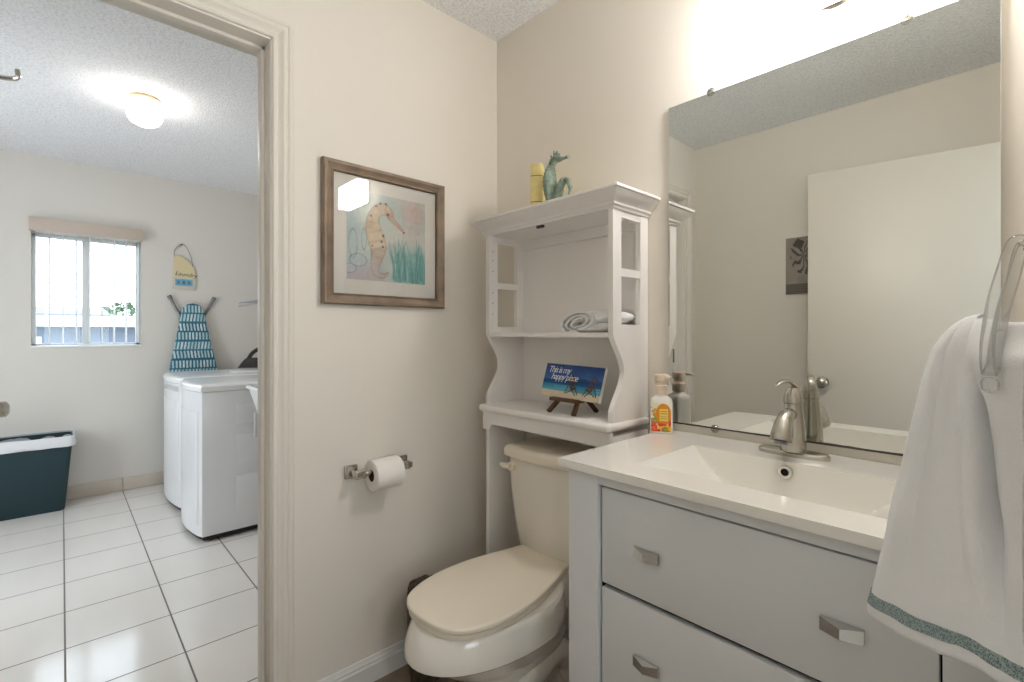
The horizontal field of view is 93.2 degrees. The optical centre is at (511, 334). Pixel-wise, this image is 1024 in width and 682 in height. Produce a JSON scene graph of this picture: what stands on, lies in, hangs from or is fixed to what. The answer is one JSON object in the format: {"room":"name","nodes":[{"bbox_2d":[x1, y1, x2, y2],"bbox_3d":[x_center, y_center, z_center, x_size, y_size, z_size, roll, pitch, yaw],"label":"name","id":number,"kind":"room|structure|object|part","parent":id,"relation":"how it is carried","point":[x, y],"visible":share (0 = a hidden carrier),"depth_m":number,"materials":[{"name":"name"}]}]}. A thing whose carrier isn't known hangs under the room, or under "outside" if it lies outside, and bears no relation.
{"room":"bathroom","nodes":[
{"label":"bathroom","id":0,"kind":"room"},
{"bbox_2d":[0,401,9,417],"bbox_3d":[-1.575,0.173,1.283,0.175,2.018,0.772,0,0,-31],"label":"door knob","id":1,"kind":"object","parent":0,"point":[4,405],"depth_m":1.59,"materials":[{"name":"beige paint"}]},
{"bbox_2d":[0,69,20,80],"bbox_3d":[-1.637,-0.795,1.508,0.152,0.119,0.030,0,0,-36],"label":"coat hook","id":2,"kind":"object","parent":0,"point":[17,76],"visible":1,"depth_m":1.54,"materials":[{"name":"silver metal"}]},
{"bbox_2d":[0,149,257,499],"bbox_3d":[-3.188,-0.026,3.628,2.760,2.440,0.200,0,0,-43],"label":"wall","id":3,"kind":"structure","parent":0,"point":[112,398],"depth_m":3.69,"materials":[{"name":"white paint"}]},
{"bbox_2d":[31,233,140,347],"bbox_3d":[-3.166,-0.314,3.620,0.610,0.814,0.182,0,0,-43],"label":"window","id":4,"kind":"structure","parent":3,"relation":"in","point":[84,241],"depth_m":3.63,"materials":[{"name":"white paint"}]},
{"bbox_2d":[29,216,141,343],"bbox_3d":[-3.122,-0.368,3.566,0.620,0.871,0.150,0,0,-43],"label":"vertical blind","id":5,"kind":"object","parent":4,"relation":"attached to","point":[35,223],"visible":1,"depth_m":3.57,"materials":[{"name":"beige plastic"}]},
{"bbox_3d":[-3.149,0.087,3.602,0.610,0.012,0.132,0,0,-43],"label":"sill","id":6,"kind":"part","parent":4,"relation":"part of","materials":[{"name":"white paint"}]},
{"bbox_2d":[66,471,163,499],"bbox_3d":[-3.302,1.143,3.378,2.232,0.097,0.010,0,0,-43],"label":"baseboard","id":7,"kind":"structure","parent":3,"relation":"attached to","point":[131,482],"depth_m":3.65,"materials":[{"name":"tile"}]},
{"bbox_2d":[172,244,196,290],"bbox_3d":[-2.675,-0.548,3.959,0.171,0.375,0.015,0,0,-43],"label":"sign","id":8,"kind":"object","parent":3,"relation":"attached to","point":[184,277],"visible":1,"depth_m":3.95,"materials":[{"name":"beige wood"}]},
{"bbox_3d":[-2.675,-0.544,3.952,0.151,0.176,0.001,0,0,-43],"label":"cream panel","id":9,"kind":"part","parent":8,"relation":"part of","materials":[{"name":"beige paint"}]},
{"bbox_3d":[-2.678,-0.421,3.950,0.119,0.054,0.001,0,0,-43],"label":"blue panel","id":10,"kind":"part","parent":8,"relation":"part of","materials":[{"name":"paint"}]},
{"bbox_2d":[0,484,462,681],"bbox_3d":[-1.578,1.234,1.825,2.860,0.080,5.035,0,0,-43],"label":"floor","id":11,"kind":"structure","parent":0,"point":[114,586],"depth_m":2.19,"materials":[{"name":"tile"}]},
{"bbox_2d":[0,430,75,520],"bbox_3d":[-3.246,0.939,3.224,0.510,0.510,0.303,0,0,-43],"label":"waste bin","id":12,"kind":"object","parent":11,"relation":"on","point":[34,467],"visible":1,"depth_m":3.18,"materials":[{"name":"teal plastic"}]},
{"bbox_2d":[167,295,217,371],"bbox_3d":[-2.588,0.428,3.935,0.345,1.491,0.165,0,0,-43],"label":"ironing board","id":13,"kind":"object","parent":11,"relation":"on","point":[193,350],"visible":0.35,"depth_m":3.94,"materials":[{"name":"fabric"}]},
{"bbox_3d":[-2.677,0.226,3.918,0.164,1.043,0.058,0,0,-17],"label":"leg","id":14,"kind":"part","parent":13,"relation":"part of","materials":[{"name":"grey metal"}]},
{"bbox_3d":[-2.564,0.226,4.022,0.058,1.043,0.164,0,0,21],"label":"leg","id":15,"kind":"part","parent":13,"relation":"part of","materials":[{"name":"grey metal"}]},
{"bbox_2d":[163,368,257,509],"bbox_3d":[-2.170,0.742,3.702,0.789,0.905,0.708,0,0,-43],"label":"dryer","id":16,"kind":"object","parent":11,"relation":"on","point":[172,380],"visible":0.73,"depth_m":3.32,"materials":[{"name":"white metal"}]},
{"bbox_3d":[-2.444,0.771,3.446,0.036,0.645,0.600,0,0,-43],"label":"door","id":17,"kind":"part","parent":16,"relation":"part of","materials":[{"name":"white metal"}]},
{"bbox_3d":[-2.170,0.311,3.702,0.789,0.045,0.708,0,0,-43],"label":"panel","id":18,"kind":"part","parent":16,"relation":"part of","materials":[{"name":"white plastic"}]},
{"bbox_2d":[228,368,257,372],"bbox_3d":[-2.000,0.282,3.798,0.360,0.012,0.220,0,0,-43],"label":"pad","id":19,"kind":"object","parent":16,"relation":"on","point":[235,370],"visible":0.51,"depth_m":3.68,"materials":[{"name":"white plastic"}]},
{"bbox_2d":[237,347,257,368],"bbox_3d":[-2.000,0.115,3.812,0.300,0.300,0.110,0,0,-43],"label":"iron","id":20,"kind":"object","parent":19,"relation":"on","point":[249,362],"visible":0.27,"depth_m":3.75,"materials":[{"name":"grey metal"}]},
{"bbox_3d":[-1.982,0.138,3.828,0.211,0.144,0.030,0,0,-43],"label":"handle","id":21,"kind":"part","parent":20,"relation":"part of","materials":[{"name":"black plastic"}]},
{"bbox_2d":[181,375,257,540],"bbox_3d":[-1.708,0.742,3.206,0.789,0.905,0.603,0,0,-43],"label":"washing machine","id":22,"kind":"object","parent":11,"relation":"on","point":[219,446],"visible":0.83,"depth_m":2.84,"materials":[{"name":"white metal"}]},
{"bbox_3d":[-1.983,0.771,2.950,0.036,0.645,0.510,0,0,-43],"label":"door","id":23,"kind":"part","parent":22,"relation":"part of","materials":[{"name":"white metal"}]},
{"bbox_3d":[-1.708,0.311,3.206,0.789,0.045,0.603,0,0,-43],"label":"panel","id":24,"kind":"part","parent":22,"relation":"part of","materials":[{"name":"white plastic"}]},
{"bbox_2d":[245,385,257,436],"bbox_3d":[-1.112,0.744,2.794,0.642,0.900,0.530,0,0,-43],"label":"tub","id":25,"kind":"object","parent":11,"relation":"on","point":[253,389],"visible":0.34,"depth_m":2.76,"materials":[{"name":"white plastic"}]},
{"bbox_2d":[245,385,257,412],"bbox_3d":[-1.112,0.494,2.794,0.642,0.400,0.530,0,0,-43],"label":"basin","id":26,"kind":"object","parent":25,"relation":"in","point":[253,389],"depth_m":2.73,"materials":[{"name":"white plastic"}]},
{"bbox_2d":[407,574,439,681],"bbox_3d":[-0.300,1.024,1.693,0.136,0.340,0.140,0,0,-43],"label":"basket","id":27,"kind":"object","parent":11,"relation":"on","point":[416,676],"visible":0.24,"depth_m":1.66,"materials":[{"name":"brown wicker"}]},
{"bbox_2d":[404,437,593,681],"bbox_3d":[-0.006,0.792,1.478,0.377,0.808,0.710,0,0,43],"label":"toilet","id":28,"kind":"object","parent":11,"relation":"on","point":[499,616],"visible":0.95,"depth_m":1.38,"materials":[{"name":"white ceramic"}]},
{"bbox_3d":[-0.043,0.981,1.445,0.368,0.427,0.610,0,0,43],"label":"bowl","id":29,"kind":"part","parent":28,"relation":"part of","materials":[{"name":"white ceramic"}]},
{"bbox_3d":[-0.061,0.738,1.435,0.324,0.015,0.508,0,0,43],"label":"lid","id":30,"kind":"part","parent":28,"relation":"part of","materials":[{"name":"beige plastic"}]},
{"bbox_3d":[-0.013,0.457,1.681,0.052,0.032,0.048,0,0,43],"label":"flush lever","id":31,"kind":"part","parent":28,"relation":"part of","materials":[{"name":"beige plastic"}]},
{"bbox_3d":[0.154,0.594,1.648,0.348,0.336,0.184,0,0,43],"label":"tank","id":32,"kind":"part","parent":28,"relation":"part of","materials":[{"name":"white ceramic"}]},
{"bbox_3d":[0.152,0.408,1.645,0.374,0.040,0.205,0,0,43],"label":"tank lid","id":33,"kind":"part","parent":28,"relation":"part of","materials":[{"name":"beige ceramic"}]},
{"bbox_2d":[469,181,660,553],"bbox_3d":[0.149,0.385,1.658,0.232,1.619,0.662,0,0,-43],"label":"tall cabinet","id":34,"kind":"object","parent":11,"relation":"on","point":[586,250],"visible":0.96,"depth_m":1.69,"materials":[{"name":"white paint"}]},
{"bbox_3d":[-0.023,-0.059,1.876,0.187,0.637,0.018,0,0,-43],"label":"panel","id":35,"kind":"part","parent":34,"relation":"part of","materials":[{"name":"white paint"}]},
{"bbox_3d":[-0.023,0.747,1.876,0.187,0.895,0.018,0,0,-43],"label":"leg panel","id":36,"kind":"part","parent":34,"relation":"part of","materials":[{"name":"white paint"}]},
{"bbox_2d":[530,163,544,204],"bbox_3d":[0.095,-0.514,1.762,0.045,0.178,0.117,0,0,9],"label":"candle","id":37,"kind":"object","parent":34,"relation":"on","point":[537,170],"visible":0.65,"depth_m":1.71,"materials":[{"name":"yellow wax"}]},
{"bbox_2d":[490,332,608,337],"bbox_3d":[0.165,0.003,1.672,0.176,0.015,0.536,0,0,-43],"label":"shelf","id":38,"kind":"object","parent":34,"relation":"attached to","point":[492,334],"depth_m":1.66,"materials":[{"name":"white paint"}]},
{"bbox_2d":[542,151,572,200],"bbox_3d":[0.157,-0.524,1.634,0.061,0.200,0.121,0,0,-43],"label":"seahorse figurine","id":39,"kind":"object","parent":34,"relation":"on","point":[552,189],"visible":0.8,"depth_m":1.64,"materials":[{"name":"green ceramic"}]},
{"bbox_3d":[0.149,-0.396,1.658,0.232,0.059,0.662,0,0,-43],"label":"crown","id":40,"kind":"part","parent":34,"relation":"part of","materials":[{"name":"white paint"}]},
{"bbox_2d":[547,396,598,415],"bbox_3d":[0.201,0.197,1.603,0.123,0.132,0.130,0,0,-43],"label":"easel","id":41,"kind":"object","parent":34,"relation":"on","point":[556,400],"visible":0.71,"depth_m":1.58,"materials":[{"name":"brown wood"}]},
{"bbox_3d":[0.142,0.234,1.609,0.056,0.060,0.016,0,0,-8],"label":"leg","id":42,"kind":"part","parent":41,"relation":"part of","materials":[{"name":"brown wood"}]},
{"bbox_2d":[540,363,607,403],"bbox_3d":[0.197,0.156,1.574,0.045,0.114,0.252,0,0,-41],"label":"beach canvas","id":43,"kind":"object","parent":41,"relation":"on","point":[582,383],"visible":1,"depth_m":1.56,"materials":[{"name":"blue fabric"}]},
{"bbox_3d":[0.204,0.234,1.542,0.015,0.057,0.047,0,0,36],"label":"leg","id":44,"kind":"part","parent":41,"relation":"part of","materials":[{"name":"brown wood"}]},
{"bbox_3d":[0.244,0.211,1.599,0.088,0.104,0.015,0,0,0],"label":"leg","id":45,"kind":"part","parent":41,"relation":"part of","materials":[{"name":"brown wood"}]},
{"bbox_3d":[0.226,-0.353,1.729,0.010,0.045,0.536,0,0,-43],"label":"header rail","id":46,"kind":"part","parent":34,"relation":"part of","materials":[{"name":"white paint"}]},
{"bbox_3d":[0.232,-0.059,1.734,0.006,0.635,0.536,0,0,-43],"label":"panel","id":47,"kind":"part","parent":34,"relation":"part of","materials":[{"name":"white paint"}]},
{"bbox_2d":[560,311,634,332],"bbox_3d":[0.278,-0.039,1.548,0.156,0.068,0.192,0,0,-43],"label":"folded towel","id":48,"kind":"object","parent":34,"relation":"on","point":[588,321],"visible":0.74,"depth_m":1.50,"materials":[{"name":"white fabric"}]},
{"bbox_3d":[0.355,-0.059,1.471,0.187,0.637,0.018,0,0,-43],"label":"panel","id":49,"kind":"part","parent":34,"relation":"part of","materials":[{"name":"white paint"}]},
{"bbox_3d":[0.355,0.747,1.471,0.187,0.895,0.018,0,0,-43],"label":"leg panel","id":50,"kind":"part","parent":34,"relation":"part of","materials":[{"name":"white paint"}]},
{"bbox_2d":[569,469,996,681],"bbox_3d":[0.560,0.751,1.025,0.492,0.885,0.738,0,0,-43],"label":"vanity cabinet","id":51,"kind":"object","parent":11,"relation":"on","point":[663,587],"visible":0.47,"depth_m":0.89,"materials":[{"name":"white paint"}]},
{"bbox_3d":[0.270,0.680,0.988,0.016,0.021,0.058,0,0,-43],"label":"handle","id":52,"kind":"part","parent":51,"relation":"part of","materials":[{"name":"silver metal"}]},
{"bbox_3d":[0.270,0.454,0.988,0.016,0.021,0.058,0,0,-43],"label":"handle","id":53,"kind":"part","parent":51,"relation":"part of","materials":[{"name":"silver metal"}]},
{"bbox_3d":[0.398,0.671,0.875,0.017,0.222,0.566,0,0,-43],"label":"drawer","id":54,"kind":"part","parent":51,"relation":"part of","materials":[{"name":"white paint"}]},
{"bbox_2d":[558,430,899,550],"bbox_3d":[0.551,0.343,1.028,0.502,0.105,0.762,0,0,-43],"label":"sink","id":55,"kind":"object","parent":51,"relation":"in","point":[846,499],"visible":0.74,"depth_m":1.04,"materials":[{"name":"white ceramic"}]},
{"bbox_2d":[649,374,672,433],"bbox_3d":[0.440,0.203,1.428,0.066,0.173,0.063,0,0,18],"label":"soap bottle","id":56,"kind":"object","parent":55,"relation":"on","point":[660,404],"visible":1,"depth_m":1.41,"materials":[{"name":"white plastic"}]},
{"bbox_2d":[759,379,830,461],"bbox_3d":[0.645,0.198,1.133,0.137,0.184,0.154,0,0,-43],"label":"faucet","id":57,"kind":"object","parent":55,"relation":"on","point":[788,430],"visible":1,"depth_m":1.14,"materials":[{"name":"silver metal"}]},
{"bbox_3d":[0.631,0.212,1.120,0.098,0.077,0.047,0,0,-43],"label":"spout","id":58,"kind":"part","parent":57,"relation":"part of","materials":[{"name":"silver metal"}]},
{"bbox_3d":[0.655,0.126,1.150,0.085,0.040,0.020,0,0,-21],"label":"lever","id":59,"kind":"part","parent":57,"relation":"part of","materials":[{"name":"silver metal"}]},
{"bbox_3d":[0.674,0.283,1.160,0.051,0.014,0.154,0,0,-43],"label":"plate","id":60,"kind":"part","parent":57,"relation":"part of","materials":[{"name":"silver metal"}]},
{"bbox_3d":[0.407,0.729,0.883,0.004,0.730,0.706,0,0,-43],"label":"panel","id":61,"kind":"part","parent":51,"relation":"part of","materials":[{"name":"white wood"}]},
{"bbox_3d":[0.502,0.454,0.739,0.016,0.021,0.058,0,0,-43],"label":"handle","id":62,"kind":"part","parent":51,"relation":"part of","materials":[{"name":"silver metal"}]},
{"bbox_2d":[0,0,558,194],"bbox_3d":[-1.578,-1.286,1.825,2.860,0.080,5.035,0,0,-43],"label":"ceiling","id":63,"kind":"structure","parent":0,"point":[80,62],"depth_m":2.44,"materials":[{"name":"white paint"}]},
{"bbox_2d":[126,92,162,127],"bbox_3d":[-1.937,-1.173,2.553,0.156,0.147,0.156,0,0,-43],"label":"ceiling light","id":64,"kind":"object","parent":63,"relation":"attached to","point":[143,112],"visible":1,"depth_m":2.51,"materials":[{"name":"white glass"}]},
{"bbox_3d":[-1.937,-1.147,2.553,0.156,0.097,0.156,0,0,-43],"label":"globe","id":65,"kind":"part","parent":64,"relation":"part of","materials":[{"name":"white glass"}]},
{"bbox_2d":[235,0,496,681],"bbox_3d":[-0.998,-0.026,1.275,2.760,2.440,0.120,0,0,-43],"label":"wall","id":66,"kind":"structure","parent":0,"point":[407,88],"depth_m":1.71,"materials":[{"name":"beige paint"}]},
{"bbox_2d":[98,0,271,681],"bbox_3d":[-1.040,0.148,1.236,0.775,2.092,0.129,0,0,-43],"label":"trim","id":67,"kind":"structure","parent":66,"relation":"attached to","point":[173,13],"depth_m":1.47,"materials":[{"name":"beige paint"}]},
{"bbox_2d":[176,0,293,681],"bbox_3d":[-0.993,0.124,1.184,0.881,2.140,0.019,0,0,-43],"label":"trim","id":68,"kind":"structure","parent":66,"relation":"attached to","point":[281,32],"depth_m":1.46,"materials":[{"name":"beige paint"}]},
{"bbox_2d":[317,639,407,681],"bbox_3d":[-0.366,1.151,1.772,0.838,0.086,0.013,0,0,-43],"label":"baseboard","id":69,"kind":"structure","parent":66,"relation":"attached to","point":[380,664],"depth_m":1.67,"materials":[{"name":"white paint"}]},
{"bbox_2d":[344,454,411,479],"bbox_3d":[-0.448,0.459,1.658,0.234,0.044,0.068,0,0,-43],"label":"paper holder","id":70,"kind":"object","parent":66,"relation":"attached to","point":[350,471],"visible":0.77,"depth_m":1.60,"materials":[{"name":"silver metal"}]},
{"bbox_3d":[-0.517,0.459,1.594,0.047,0.044,0.068,0,0,-43],"label":"post","id":71,"kind":"part","parent":70,"relation":"part of","materials":[{"name":"silver metal"}]},
{"bbox_2d":[365,455,404,490],"bbox_3d":[-0.431,0.470,1.641,0.100,0.103,0.103,0,0,-43],"label":"toilet paper","id":72,"kind":"object","parent":70,"relation":"on","point":[389,471],"visible":0.94,"depth_m":1.61,"materials":[{"name":"white paper"}]},
{"bbox_3d":[-0.432,0.459,1.640,0.166,0.018,0.018,0,0,-43],"label":"rod","id":73,"kind":"part","parent":70,"relation":"part of","materials":[{"name":"silver metal"}]},
{"bbox_3d":[-0.379,0.459,1.722,0.044,0.044,0.068,0,0,-43],"label":"post","id":74,"kind":"part","parent":70,"relation":"part of","materials":[{"name":"silver metal"}]},
{"bbox_2d":[320,156,444,308],"bbox_3d":[-0.434,-0.332,1.699,0.468,0.468,0.025,0,0,-43],"label":"framed picture","id":75,"kind":"object","parent":66,"relation":"attached to","point":[382,233],"visible":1,"depth_m":1.67,"materials":[{"name":"brown wood"}]},
{"bbox_3d":[-0.592,-0.332,1.552,0.036,0.468,0.025,0,0,-43],"label":"frame","id":76,"kind":"part","parent":75,"relation":"part of","materials":[{"name":"brown wood"}]},
{"bbox_3d":[-0.434,-0.116,1.699,0.468,0.036,0.025,0,0,-43],"label":"frame","id":77,"kind":"part","parent":75,"relation":"part of","materials":[{"name":"brown wood"}]},
{"bbox_3d":[-0.434,-0.548,1.699,0.468,0.036,0.025,0,0,-43],"label":"frame","id":78,"kind":"part","parent":75,"relation":"part of","materials":[{"name":"brown wood"}]},
{"bbox_2d":[347,188,424,284],"bbox_3d":[-0.435,-0.334,1.702,0.302,0.300,0.001,0,0,-43],"label":"art print","id":79,"kind":"object","parent":75,"relation":"attached to","point":[386,230],"depth_m":1.69},
{"bbox_3d":[-0.276,-0.332,1.846,0.036,0.468,0.025,0,0,-43],"label":"frame","id":80,"kind":"part","parent":75,"relation":"part of","materials":[{"name":"brown wood"}]},
{"bbox_2d":[497,0,1023,638],"bbox_3d":[0.545,-0.026,1.495,0.120,2.440,1.660,0,0,-43],"label":"wall","id":81,"kind":"structure","parent":0,"point":[596,83],"depth_m":1.53,"materials":[{"name":"beige paint"}]},
{"bbox_2d":[754,0,849,31],"bbox_3d":[0.721,-0.831,1.124,0.127,0.144,0.258,0,0,-43],"label":"vanity light","id":82,"kind":"object","parent":81,"relation":"attached to","point":[768,14],"visible":1,"depth_m":1.15,"materials":[{"name":"white glass"}]},
{"bbox_2d":[669,0,1000,455],"bbox_3d":[0.718,-0.210,1.210,0.013,0.979,0.712,0,0,-43],"label":"wall mirror","id":83,"kind":"object","parent":81,"relation":"attached to","point":[834,212],"visible":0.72,"depth_m":1.15,"materials":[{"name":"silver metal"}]},
{"bbox_3d":[-1.174,-0.026,3.416,0.100,2.440,3.255,0,0,-43],"label":"wall","id":84,"kind":"structure","parent":0,"visible":0},
{"bbox_2d":[239,299,257,306],"bbox_3d":[-1.324,-0.114,3.280,0.304,0.316,2.703,0,0,-43],"label":"wire shelf","id":85,"kind":"object","parent":84,"relation":"attached to","point":[250,302],"visible":0.14,"depth_m":4.01,"materials":[{"name":"grey metal"}]},
{"bbox_3d":[0.374,-0.026,0.270,1.800,2.440,0.100,0,0,-43],"label":"wall","id":86,"kind":"structure","parent":0,"visible":0},
{"bbox_2d":[979,234,1023,392],"bbox_3d":[0.492,-0.038,0.481,0.109,0.186,0.034,0,0,-19],"label":"towel ring","id":87,"kind":"object","parent":86,"relation":"attached to","point":[998,324],"visible":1,"depth_m":0.49,"materials":[{"name":"clear plastic"}]},
{"bbox_2d":[866,314,1023,681],"bbox_3d":[0.479,0.194,0.541,0.227,0.433,0.145,0,0,-43],"label":"hand towel","id":88,"kind":"object","parent":87,"relation":"hanging from","point":[949,579],"visible":0.99,"depth_m":0.49,"materials":[{"name":"white fabric"}]},
{"label":"outside","id":89,"kind":"structure","parent":0,"visible":0},
{"bbox_3d":[-11.432,1.544,14.278,28.000,0.100,26.625,0,0,-43],"label":"ground","id":90,"kind":"structure","parent":89,"visible":0},
{"bbox_2d":[36,306,134,342],"bbox_3d":[-9.558,0.484,8.595,5.800,2.020,4.300,0,0,-43],"label":"house","id":91,"kind":"structure","parent":90,"relation":"on","point":[42,312],"depth_m":8.18,"materials":[{"name":"grey"}]},
{"bbox_2d":[95,300,134,315],"bbox_3d":[-10.137,0.309,12.631,1.693,2.371,1.379,0,0,-43],"label":"shrub","id":92,"kind":"object","parent":90,"relation":"on","point":[130,306],"visible":0.13,"depth_m":12.42,"materials":[{"name":"green plant"}]}
]}

